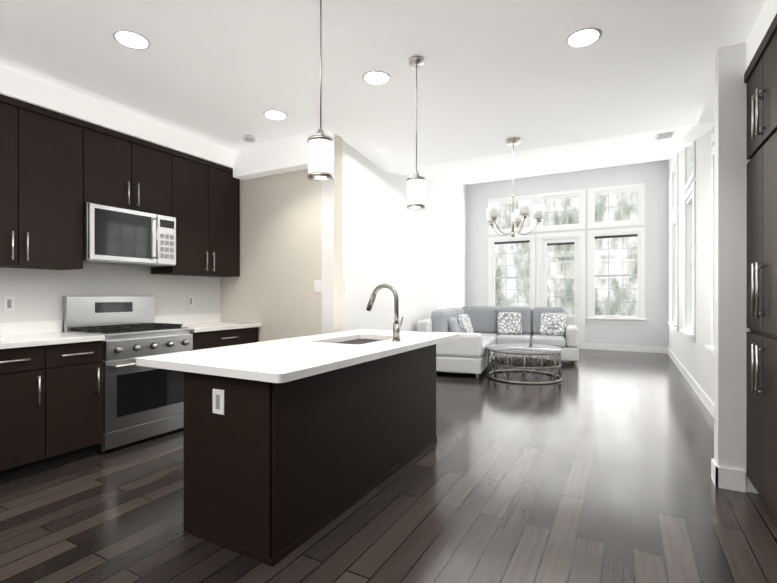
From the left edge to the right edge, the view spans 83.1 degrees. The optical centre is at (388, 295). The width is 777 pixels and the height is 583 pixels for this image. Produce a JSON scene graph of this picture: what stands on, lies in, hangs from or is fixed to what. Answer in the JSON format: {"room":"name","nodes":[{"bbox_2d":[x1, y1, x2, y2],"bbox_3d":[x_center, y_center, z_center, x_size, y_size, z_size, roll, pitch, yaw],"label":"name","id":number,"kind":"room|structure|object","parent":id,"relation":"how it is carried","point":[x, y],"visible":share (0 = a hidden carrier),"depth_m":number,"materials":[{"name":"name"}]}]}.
{"room":"kitchen","nodes":[
{"label":"kitchen","id":0,"kind":"room"},
{"bbox_2d":[0,263,219,331],"bbox_3d":[-3.227,-0.980,2.807,0.140,4.400,5.440,0,0,28],"label":"wall","id":1,"kind":"structure","parent":0,"point":[38,294],"depth_m":3.88,"materials":[{"name":"white paint"}]},
{"bbox_2d":[0,94,87,269],"bbox_3d":[-2.757,-0.795,3.175,0.326,1.170,0.845,0,0,28],"label":"upper cabinet","id":2,"kind":"object","parent":1,"relation":"attached to","point":[75,193],"depth_m":3.22,"materials":[{"name":"brown wood"}]},
{"bbox_2d":[0,314,219,333],"bbox_3d":[-2.915,0.250,3.209,0.015,0.100,4.144,0,0,28],"label":"backsplash","id":3,"kind":"structure","parent":1,"relation":"attached to","point":[50,327],"depth_m":3.58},
{"bbox_2d":[83,198,175,266],"bbox_3d":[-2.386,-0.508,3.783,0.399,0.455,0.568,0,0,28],"label":"microwave","id":4,"kind":"object","parent":1,"relation":"attached to","point":[113,234],"depth_m":3.66,"materials":[{"name":"metal"}]},
{"bbox_2d":[88,122,175,213],"bbox_3d":[-2.372,-1.060,3.884,0.326,0.640,0.770,0,0,28],"label":"upper cabinet","id":5,"kind":"object","parent":1,"relation":"attached to","point":[124,169],"depth_m":3.79,"materials":[{"name":"brown wood"}]},
{"bbox_2d":[140,214,179,269],"bbox_3d":[-2.205,-0.508,4.117,0.399,0.455,0.192,0,0,28],"label":"control panel","id":6,"kind":"object","parent":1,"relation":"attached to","point":[169,223],"depth_m":4.05,"materials":[{"name":"silver metal"}]},
{"bbox_2d":[151,151,239,276],"bbox_3d":[-1.991,-0.796,4.587,0.326,1.170,0.828,0,0,28],"label":"upper cabinet","id":7,"kind":"object","parent":1,"relation":"attached to","point":[207,192],"depth_m":4.48,"materials":[{"name":"brown wood"}]},
{"bbox_2d":[0,64,231,167],"bbox_3d":[-3.039,-1.429,2.624,0.360,0.298,5.296,0,0,28],"label":"ceiling soffit","id":8,"kind":"structure","parent":0,"point":[14,83],"depth_m":3.57,"materials":[{"name":"paint"}]},
{"bbox_2d":[220,134,342,341],"bbox_3d":[-1.260,-0.981,4.754,1.740,4.400,0.140,0,0,28],"label":"wall","id":9,"kind":"structure","parent":0,"point":[270,288],"depth_m":4.58,"materials":[{"name":"paint"}]},
{"bbox_2d":[314,280,321,291],"bbox_3d":[-0.694,-0.092,4.362,0.120,0.120,0.009,0,0,28],"label":"switch plate","id":10,"kind":"object","parent":9,"relation":"attached to","point":[317,285],"depth_m":4.36,"materials":[{"name":"white plastic"}]},
{"bbox_2d":[232,129,333,179],"bbox_3d":[-1.106,-1.430,4.510,1.238,0.298,0.138,0,0,28],"label":"ceiling soffit","id":11,"kind":"structure","parent":0,"point":[284,155],"depth_m":4.49,"materials":[{"name":"paint"}]},
{"bbox_2d":[0,0,765,184],"bbox_3d":[1.215,-2.318,4.639,7.800,1.475,13.300,0,0,28],"label":"ceiling","id":12,"kind":"structure","parent":0,"point":[493,76],"depth_m":3.08,"materials":[{"name":"paint"}]},
{"bbox_2d":[112,29,150,49],"bbox_3d":[-1.581,-1.575,2.702,0.206,0.008,0.206,0,0,28],"label":"recessed light","id":13,"kind":"object","parent":12,"relation":"in","point":[131,39],"visible":1,"depth_m":2.69,"materials":[{"name":"white plastic"}]},
{"bbox_2d":[244,135,255,141],"bbox_3d":[-1.380,-1.563,4.364,0.120,0.034,0.120,0,0,28],"label":"smoke detector","id":14,"kind":"object","parent":12,"relation":"attached to","point":[249,138],"visible":1,"depth_m":4.34,"materials":[{"name":"white plastic"}]},
{"bbox_2d":[263,110,286,119],"bbox_3d":[-0.988,-1.576,3.829,0.206,0.008,0.206,0,0,28],"label":"recessed light","id":15,"kind":"object","parent":12,"relation":"in","point":[275,114],"visible":1,"depth_m":3.81,"materials":[{"name":"white plastic"}]},
{"bbox_2d":[308,0,333,181],"bbox_3d":[-0.339,-1.082,2.195,0.132,0.993,0.132,0,0,28],"label":"pendant light","id":16,"kind":"object","parent":12,"relation":"hanging from","point":[320,155],"visible":1,"depth_m":2.15,"materials":[{"name":"white glass"}]},
{"bbox_2d":[362,70,390,84],"bbox_3d":[-0.088,-1.576,3.175,0.206,0.008,0.206,0,0,28],"label":"recessed light","id":17,"kind":"object","parent":12,"relation":"in","point":[375,77],"visible":1,"depth_m":3.16,"materials":[{"name":"white plastic"}]},
{"bbox_2d":[407,56,425,209],"bbox_3d":[0.187,-1.082,2.934,0.132,0.993,0.132,0,0,28],"label":"pendant light","id":18,"kind":"object","parent":12,"relation":"hanging from","point":[416,190],"visible":1,"depth_m":2.89,"materials":[{"name":"white glass"}]},
{"bbox_2d":[486,137,543,236],"bbox_3d":[1.272,-1.086,4.466,0.578,0.987,0.561,0,0,28],"label":"chandelier","id":19,"kind":"object","parent":12,"relation":"hanging from","point":[521,213],"visible":1,"depth_m":4.38,"materials":[{"name":"white glass"}]},
{"bbox_2d":[565,27,601,47],"bbox_3d":[1.192,-1.575,2.681,0.206,0.008,0.206,0,0,28],"label":"recessed light","id":20,"kind":"object","parent":12,"relation":"in","point":[582,37],"visible":1,"depth_m":2.67,"materials":[{"name":"white plastic"}]},
{"bbox_2d":[654,131,675,140],"bbox_3d":[2.828,-1.653,4.479,0.180,0.014,0.340,0,0,28],"label":"ceiling vent","id":21,"kind":"object","parent":12,"relation":"in","point":[664,135],"visible":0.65,"depth_m":4.52,"materials":[{"name":"white metal"}]},
{"bbox_2d":[0,349,776,582],"bbox_3d":[1.645,1.279,5.433,7.800,0.120,15.100,0,0,28],"label":"floor","id":22,"kind":"structure","parent":0,"point":[592,466],"depth_m":2.52,"materials":[{"name":"brown wood"}]},
{"bbox_2d":[0,346,47,483],"bbox_3d":[-2.709,0.780,2.970,0.606,0.880,0.400,0,0,28],"label":"base cabinet","id":23,"kind":"object","parent":22,"relation":"on","point":[23,373],"depth_m":2.90,"materials":[{"name":"brown wood"}]},
{"bbox_2d":[48,342,103,468],"bbox_3d":[-2.524,0.780,3.311,0.606,0.880,0.375,0,0,28],"label":"base cabinet","id":24,"kind":"object","parent":22,"relation":"on","point":[75,370],"depth_m":3.17,"materials":[{"name":"brown wood"}]},
{"bbox_2d":[0,330,103,349],"bbox_3d":[-3.026,0.320,2.354,0.636,0.039,2.535,0,0,28],"label":"countertop","id":25,"kind":"structure","parent":24,"relation":"on","point":[7,341],"depth_m":3.09,"materials":[{"name":"white stone"}]},
{"bbox_2d":[63,296,195,452],"bbox_3d":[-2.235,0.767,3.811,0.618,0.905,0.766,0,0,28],"label":"range","id":26,"kind":"object","parent":22,"relation":"on","point":[141,403],"depth_m":3.58,"materials":[{"name":"silver metal"}]},
{"bbox_2d":[76,326,187,333],"bbox_3d":[-2.227,0.292,3.806,0.536,0.005,0.706,0,0,28],"label":"cooktop","id":27,"kind":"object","parent":26,"relation":"on","point":[107,329],"depth_m":3.61,"materials":[{"name":"metal"}]},
{"bbox_2d":[180,322,259,333],"bbox_3d":[-1.852,0.319,4.518,0.636,0.039,0.829,0,0,28],"label":"countertop","id":28,"kind":"structure","parent":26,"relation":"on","point":[200,327],"depth_m":4.44,"materials":[{"name":"white stone"}]},
{"bbox_2d":[196,326,259,349],"bbox_3d":[-1.867,0.779,4.523,0.606,0.880,0.823,0,0,28],"label":"base cabinet","id":29,"kind":"object","parent":22,"relation":"on","point":[214,338],"depth_m":4.35,"materials":[{"name":"brown wood"}]},
{"bbox_2d":[184,336,436,566],"bbox_3d":[-0.357,0.800,2.990,0.687,0.840,1.950,0,0,28],"label":"kitchen island","id":30,"kind":"object","parent":22,"relation":"on","point":[291,445],"depth_m":2.21,"materials":[{"name":"brown wood"}]},
{"bbox_2d":[212,389,223,414],"bbox_3d":[-0.832,0.519,2.143,0.080,0.120,0.008,0,0,28],"label":"outlet","id":31,"kind":"object","parent":30,"relation":"attached to","point":[217,394],"depth_m":2.14,"materials":[{"name":"white plastic"}]},
{"bbox_2d":[136,329,458,383],"bbox_3d":[-0.375,0.359,3.160,1.055,0.039,2.320,0,0,28],"label":"island countertop","id":32,"kind":"structure","parent":30,"relation":"on","point":[273,361],"depth_m":2.45,"materials":[{"name":"white stone"}]},
{"bbox_2d":[366,284,403,339],"bbox_3d":[-0.031,0.125,3.348,0.297,0.430,0.106,0,0,28],"label":"faucet","id":33,"kind":"object","parent":32,"relation":"on","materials":[{"name":"silver metal"}]},
{"bbox_2d":[417,306,578,378],"bbox_3d":[2.031,0.717,7.613,2.400,1.000,2.850,0,0,20],"label":"sofa","id":34,"kind":"object","parent":22,"relation":"on","point":[479,329],"visible":0.9,"depth_m":7.79,"materials":[{"name":"grey fabric"}]},
{"bbox_2d":[487,343,561,384],"bbox_3d":[2.007,0.993,6.521,1.072,0.450,1.072,0,0,28],"label":"coffee table","id":35,"kind":"object","parent":22,"relation":"on","point":[522,349],"visible":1,"depth_m":6.24,"materials":[{"name":"silver metal"}]},
{"bbox_2d":[714,42,758,493],"bbox_3d":[2.534,-0.980,2.645,0.900,4.400,0.150,0,0,28],"label":"wall pier","id":36,"kind":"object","parent":22,"relation":"on","point":[731,161],"visible":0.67,"depth_m":2.77,"materials":[{"name":"white paint"}]},
{"bbox_2d":[744,13,776,519],"bbox_3d":[2.316,-0.079,2.250,0.616,2.600,0.746,0,0,28],"label":"tall cabinet","id":37,"kind":"object","parent":22,"relation":"on","point":[760,76],"visible":1,"depth_m":2.35,"materials":[{"name":"brown wood"}]},
{"bbox_2d":[322,140,466,333],"bbox_3d":[0.702,-0.983,7.888,0.140,4.400,7.626,0,0,20],"label":"wall","id":38,"kind":"structure","parent":0,"point":[416,260],"depth_m":5.81,"materials":[{"name":"paint"}]},
{"bbox_2d":[344,280,347,291],"bbox_3d":[-0.436,-0.094,4.514,0.009,0.120,0.080,0,0,19],"label":"switch plate","id":39,"kind":"object","parent":38,"relation":"attached to","point":[345,282],"depth_m":4.50,"materials":[{"name":"white plastic"}]},
{"bbox_2d":[467,160,667,348],"bbox_3d":[3.869,-0.984,10.391,4.940,4.400,0.140,0,0,28],"label":"wall","id":40,"kind":"structure","parent":0,"point":[653,329],"depth_m":9.75,"materials":[{"name":"white paint"}]},
{"bbox_2d":[488,194,535,311],"bbox_3d":[3.038,-0.910,10.799,1.180,3.020,0.215,0,0,28],"label":"window","id":41,"kind":"structure","parent":40,"relation":"in","point":[507,240],"depth_m":10.79,"materials":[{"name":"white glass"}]},
{"bbox_2d":[536,189,584,348],"bbox_3d":[4.035,-0.602,10.279,1.070,3.635,0.179,0,0,28],"label":"door","id":42,"kind":"structure","parent":40,"relation":"in","point":[545,240],"depth_m":10.20,"materials":[{"name":"wood"}]},
{"bbox_2d":[587,183,645,323],"bbox_3d":[5.033,-0.909,9.717,1.160,3.020,0.215,0,0,28],"label":"window","id":43,"kind":"structure","parent":40,"relation":"in","point":[639,232],"depth_m":9.68,"materials":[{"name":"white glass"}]},
{"bbox_2d":[586,343,666,352],"bbox_3d":[5.172,1.151,9.597,1.570,0.130,0.016,0,0,28],"label":"baseboard","id":44,"kind":"structure","parent":40,"relation":"attached to","point":[651,349],"depth_m":9.56,"materials":[{"name":"white wood"}]},
{"bbox_2d":[668,130,713,403],"bbox_3d":[4.238,-0.982,6.038,0.140,4.400,7.440,0,0,28],"label":"wall","id":45,"kind":"structure","parent":0,"point":[696,359],"depth_m":5.36,"materials":[{"name":"white paint"}]},
{"bbox_2d":[668,153,677,330],"bbox_3d":[5.197,-0.908,7.884,0.215,3.020,1.110,0,0,28],"label":"window","id":46,"kind":"structure","parent":45,"relation":"in","point":[673,322],"depth_m":8.23,"materials":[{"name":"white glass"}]},
{"bbox_2d":[679,141,695,342],"bbox_3d":[4.195,-0.907,6.038,0.215,3.020,1.110,0,0,28],"label":"window","id":47,"kind":"structure","parent":45,"relation":"in","point":[689,249],"depth_m":6.38,"materials":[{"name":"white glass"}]},
{"bbox_2d":[667,347,713,418],"bbox_3d":[4.136,1.153,6.015,0.016,0.130,7.300,0,0,28],"label":"baseboard","id":48,"kind":"structure","parent":45,"relation":"attached to","point":[709,405],"depth_m":5.55,"materials":[{"name":"white wood"}]},
{"bbox_2d":[705,127,713,356],"bbox_3d":[3.051,-0.905,3.929,0.215,3.020,1.110,0,0,28],"label":"window","id":49,"kind":"structure","parent":45,"relation":"in","point":[710,348],"depth_m":4.36,"materials":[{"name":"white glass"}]},
{"bbox_2d":[746,0,776,69],"bbox_3d":[1.245,-1.479,0.272,0.618,0.195,5.246,0,0,28],"label":"ceiling soffit","id":50,"kind":"structure","parent":0,"point":[766,16],"depth_m":2.44,"materials":[{"name":"paint"}]},
{"label":"outside","id":51,"kind":"structure","parent":0,"visible":0},
{"bbox_2d":[495,191,637,315],"bbox_3d":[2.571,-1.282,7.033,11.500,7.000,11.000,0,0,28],"label":"window panes","id":52,"kind":"structure","parent":51,"point":[617,281],"depth_m":11.88,"materials":[{"name":"clear glass"}]}
]}

